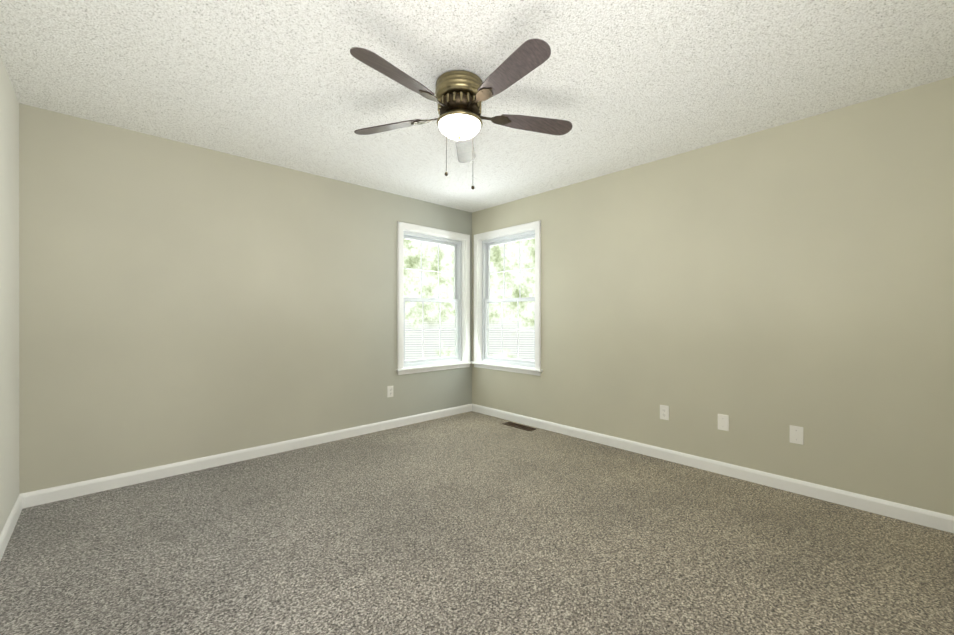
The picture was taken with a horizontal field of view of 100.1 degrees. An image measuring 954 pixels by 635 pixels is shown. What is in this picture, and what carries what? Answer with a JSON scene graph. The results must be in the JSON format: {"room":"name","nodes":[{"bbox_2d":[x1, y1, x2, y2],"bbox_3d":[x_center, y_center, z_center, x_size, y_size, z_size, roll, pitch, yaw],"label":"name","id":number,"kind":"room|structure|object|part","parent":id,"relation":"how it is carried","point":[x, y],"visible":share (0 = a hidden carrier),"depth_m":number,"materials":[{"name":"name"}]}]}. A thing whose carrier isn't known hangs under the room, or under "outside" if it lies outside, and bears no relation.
{"room":"empty bedroom","nodes":[
{"label":"empty bedroom","id":0,"kind":"room"},
{"bbox_2d":[0,55,18,533],"bbox_3d":[-1.349,-0.069,0.793,0.150,2.440,4.275,0,0,-43],"label":"wall","id":1,"kind":"structure","parent":0,"point":[9,298],"depth_m":2.15,"materials":[{"name":"paint"}]},
{"bbox_2d":[0,495,22,560],"bbox_3d":[-1.336,1.107,0.899,0.014,0.088,4.111,0,0,-43],"label":"baseboard","id":2,"kind":"structure","parent":1,"relation":"attached to","point":[9,526],"depth_m":2.11,"materials":[{"name":"white paint"}]},
{"bbox_2d":[19,103,471,493],"bbox_3d":[-1.460,-0.071,3.720,3.990,2.440,0.150,0,0,-43],"label":"wall","id":3,"kind":"structure","parent":0,"point":[179,301],"depth_m":2.98,"materials":[{"name":"paint"}]},
{"bbox_2d":[19,404,471,507],"bbox_3d":[-1.404,1.105,3.661,3.690,0.088,0.014,0,0,-43],"label":"baseboard","id":4,"kind":"structure","parent":3,"relation":"attached to","point":[54,494],"depth_m":3.05,"materials":[{"name":"white paint"}]},
{"bbox_2d":[387,386,392,397],"bbox_3d":[-0.897,0.768,4.139,0.072,0.116,0.009,0,0,-43],"label":"electrical outlet","id":5,"kind":"object","parent":3,"relation":"attached to","point":[389,391],"visible":1,"depth_m":4.13,"materials":[{"name":"white plastic"}]},
{"bbox_2d":[397,221,469,374],"bbox_3d":[-0.508,-0.202,4.589,1.017,1.616,0.162,0,0,-43],"label":"window","id":6,"kind":"structure","parent":3,"relation":"in","point":[401,227],"depth_m":4.63,"materials":[{"name":"white paint"}]},
{"bbox_3d":[-0.546,-0.541,4.629,0.801,0.726,0.028,0,0,-43],"label":"window sash","id":7,"kind":"part","parent":6,"relation":"part of","materials":[{"name":"clear glass"}]},
{"bbox_3d":[-0.518,0.139,4.601,0.801,0.730,0.040,0,0,-43],"label":"window sash","id":8,"kind":"part","parent":6,"relation":"part of","materials":[{"name":"clear glass"}]},
{"bbox_3d":[-0.462,0.585,4.541,1.013,0.042,0.016,0,0,-43],"label":"window apron","id":9,"kind":"part","parent":6,"relation":"part of","materials":[{"name":"white wood"}]},
{"bbox_2d":[404,229,464,367],"bbox_3d":[-0.519,-0.194,4.601,0.889,1.505,0.150,0,0,-43],"label":"liner","id":10,"kind":"object","parent":6,"relation":"attached to","point":[463,300],"visible":0.17,"depth_m":4.84,"materials":[{"name":"white paint"}]},
{"bbox_2d":[396,362,470,371],"bbox_3d":[-0.471,0.551,4.533,1.034,0.025,0.085,0,0,-43],"label":"window sill","id":11,"kind":"structure","parent":3,"relation":"attached to","point":[431,366],"depth_m":4.48,"materials":[{"name":"white paint"}]},
{"bbox_2d":[0,411,953,634],"bbox_3d":[0.001,1.210,2.161,3.990,0.120,4.425,0,0,-43],"label":"floor","id":12,"kind":"structure","parent":0,"point":[471,523],"depth_m":1.96,"materials":[{"name":"carpet"}]},
{"bbox_2d":[502,422,535,430],"bbox_3d":[0.442,1.143,4.207,0.115,0.011,0.382,0,0,-43],"label":"air vent register","id":13,"kind":"object","parent":12,"relation":"on","point":[520,426],"visible":1,"depth_m":4.20,"materials":[{"name":"brown metal"}]},
{"bbox_2d":[0,0,953,212],"bbox_3d":[0.001,-1.350,2.159,3.990,0.120,4.425,0,0,-43],"label":"ceiling","id":14,"kind":"structure","parent":0,"point":[619,85],"depth_m":2.10,"materials":[{"name":"white paint"}]},
{"bbox_2d":[435,70,482,102],"bbox_3d":[-0.096,-1.240,2.205,0.268,0.100,0.268,0,0,-43],"label":"ceiling fan","id":15,"kind":"object","parent":14,"relation":"attached to","point":[463,81],"visible":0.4,"depth_m":2.09,"materials":[{"name":"gold metal"}]},
{"bbox_2d":[439,92,479,114],"bbox_3d":[-0.096,-1.154,2.205,0.228,0.076,0.228,0,0,-43],"label":"motor","id":16,"kind":"object","parent":15,"relation":"hanging from","point":[457,103],"visible":0.5,"depth_m":2.12,"materials":[{"name":"brown metal"}]},
{"bbox_2d":[354,114,440,134],"bbox_3d":[-0.457,-1.125,2.338,0.600,0.034,0.191,0,0,20],"label":"blade","id":17,"kind":"object","parent":16,"relation":"attached to","point":[382,128],"depth_m":2.34,"materials":[{"name":"brown wood"}]},
{"bbox_3d":[-0.281,-1.123,2.273,0.116,0.029,0.194,0,0,-43],"label":"ceiling fan blade bracket","id":18,"kind":"part","parent":17,"relation":"part of","materials":[{"name":"brown metal"}]},
{"bbox_2d":[350,47,449,108],"bbox_3d":[-0.336,-1.125,1.900,0.125,0.034,0.594,0,0,38],"label":"blade","id":19,"kind":"object","parent":16,"relation":"attached to","point":[373,60],"depth_m":1.82,"materials":[{"name":"brown wood"}]},
{"bbox_3d":[-0.216,-1.122,2.045,0.209,0.029,0.069,0,0,-43],"label":"ceiling fan blade bracket","id":20,"kind":"part","parent":19,"relation":"part of","materials":[{"name":"brown metal"}]},
{"bbox_2d":[453,92,462,101],"bbox_3d":[-0.100,-1.157,2.092,0.049,0.046,0.014,0,0,2],"label":"motor","id":21,"kind":"object","parent":16,"relation":"attached to","point":[454,98],"depth_m":2.09,"materials":[{"name":"gold metal"}]},
{"bbox_2d":[437,108,482,175],"bbox_3d":[-0.096,-0.947,2.205,0.254,0.343,0.254,0,0,-43],"label":"ceiling light","id":22,"kind":"object","parent":16,"relation":"attached to","point":[459,111],"depth_m":2.14,"materials":[{"name":"white glass"}]},
{"bbox_3d":[-0.168,-0.939,2.188,0.019,0.328,0.019,0,0,-43],"label":"ceiling fan pull chain","id":23,"kind":"part","parent":22,"relation":"part of","materials":[{"name":"metal"}]},
{"bbox_3d":[-0.096,-1.030,2.205,0.236,0.072,0.236,0,0,-43],"label":"ceiling fan light bowl","id":24,"kind":"part","parent":22,"relation":"part of","materials":[{"name":"white glass"}]},
{"bbox_2d":[467,38,550,108],"bbox_3d":[0.119,-1.125,1.882,0.125,0.034,0.594,0,0,-34],"label":"blade","id":25,"kind":"object","parent":16,"relation":"attached to","point":[525,58],"depth_m":1.80,"materials":[{"name":"brown wood"}]},
{"bbox_3d":[0.010,-1.122,2.035,0.073,0.029,0.208,0,0,-43],"label":"ceiling fan blade bracket","id":26,"kind":"part","parent":25,"relation":"part of","materials":[{"name":"brown metal"}]},
{"bbox_2d":[478,114,571,134],"bbox_3d":[0.275,-1.125,2.307,0.601,0.034,0.195,0,0,-16],"label":"blade","id":27,"kind":"object","parent":16,"relation":"attached to","point":[550,126],"depth_m":2.32,"materials":[{"name":"brown wood"}]},
{"bbox_3d":[0.094,-1.123,2.257,0.192,0.029,0.121,0,0,-43],"label":"ceiling fan blade bracket","id":28,"kind":"part","parent":27,"relation":"part of","materials":[{"name":"brown metal"}]},
{"bbox_2d":[472,76,953,515],"bbox_3d":[1.403,-0.071,3.472,0.150,2.440,4.125,0,0,-43],"label":"wall","id":29,"kind":"structure","parent":0,"point":[764,290],"depth_m":2.71,"materials":[{"name":"paint"}]},
{"bbox_2d":[470,361,542,371],"bbox_3d":[0.304,0.551,4.526,0.085,0.025,1.085,0,0,-43],"label":"window sill","id":30,"kind":"structure","parent":29,"relation":"attached to","point":[509,366],"depth_m":4.44,"materials":[{"name":"white paint"}]},
{"bbox_2d":[474,220,540,375],"bbox_3d":[0.362,-0.202,4.561,0.162,1.616,1.017,0,0,-43],"label":"window","id":31,"kind":"structure","parent":29,"relation":"in","point":[536,225],"depth_m":4.58,"materials":[{"name":"white paint"}]},
{"bbox_2d":[478,228,534,367],"bbox_3d":[0.374,-0.194,4.572,0.150,1.505,0.889,0,0,-43],"label":"liner","id":32,"kind":"object","parent":31,"relation":"attached to","point":[480,299],"visible":0.21,"depth_m":4.84,"materials":[{"name":"white paint"}]},
{"bbox_3d":[0.313,0.585,4.515,0.016,0.042,1.013,0,0,-43],"label":"window apron","id":33,"kind":"part","parent":31,"relation":"part of","materials":[{"name":"white wood"}]},
{"bbox_3d":[0.373,0.139,4.571,0.040,0.730,0.801,0,0,-43],"label":"window sash","id":34,"kind":"part","parent":31,"relation":"part of","materials":[{"name":"clear glass"}]},
{"bbox_3d":[0.402,-0.541,4.598,0.028,0.726,0.801,0,0,-43],"label":"window sash","id":35,"kind":"part","parent":31,"relation":"part of","materials":[{"name":"clear glass"}]},
{"bbox_2d":[660,405,668,419],"bbox_3d":[1.517,0.769,3.235,0.009,0.116,0.072,0,0,-43],"label":"electrical outlet","id":36,"kind":"object","parent":29,"relation":"attached to","point":[664,412],"visible":1,"depth_m":3.23,"materials":[{"name":"white plastic"}]},
{"bbox_2d":[472,404,953,532],"bbox_3d":[1.348,1.105,3.412,0.014,0.088,4.111,0,0,-43],"label":"baseboard","id":37,"kind":"structure","parent":29,"relation":"attached to","point":[925,517],"depth_m":2.76,"materials":[{"name":"white paint"}]},
{"bbox_2d":[718,414,728,430],"bbox_3d":[1.804,0.770,2.929,0.008,0.116,0.072,0,0,-43],"label":"blank plate","id":38,"kind":"object","parent":29,"relation":"attached to","point":[723,422],"visible":1,"depth_m":2.92,"materials":[{"name":"white plastic"}]},
{"bbox_2d":[790,425,802,444],"bbox_3d":[2.094,0.770,2.619,0.008,0.116,0.072,0,0,-43],"label":"blank plate","id":39,"kind":"object","parent":29,"relation":"attached to","point":[796,434],"visible":1,"depth_m":2.62,"materials":[{"name":"white plastic"}]},
{"bbox_3d":[-0.087,-1.123,2.399,0.160,0.029,0.157,0,0,-43],"label":"bracket","id":40,"kind":"object","parent":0,"visible":0},
{"bbox_2d":[456,138,475,162],"bbox_3d":[-0.078,-1.125,2.658,0.125,0.034,0.462,0,0,2],"label":"blade","id":41,"kind":"object","parent":40,"relation":"attached to","point":[465,151],"visible":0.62,"depth_m":2.69,"materials":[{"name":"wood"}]}
]}

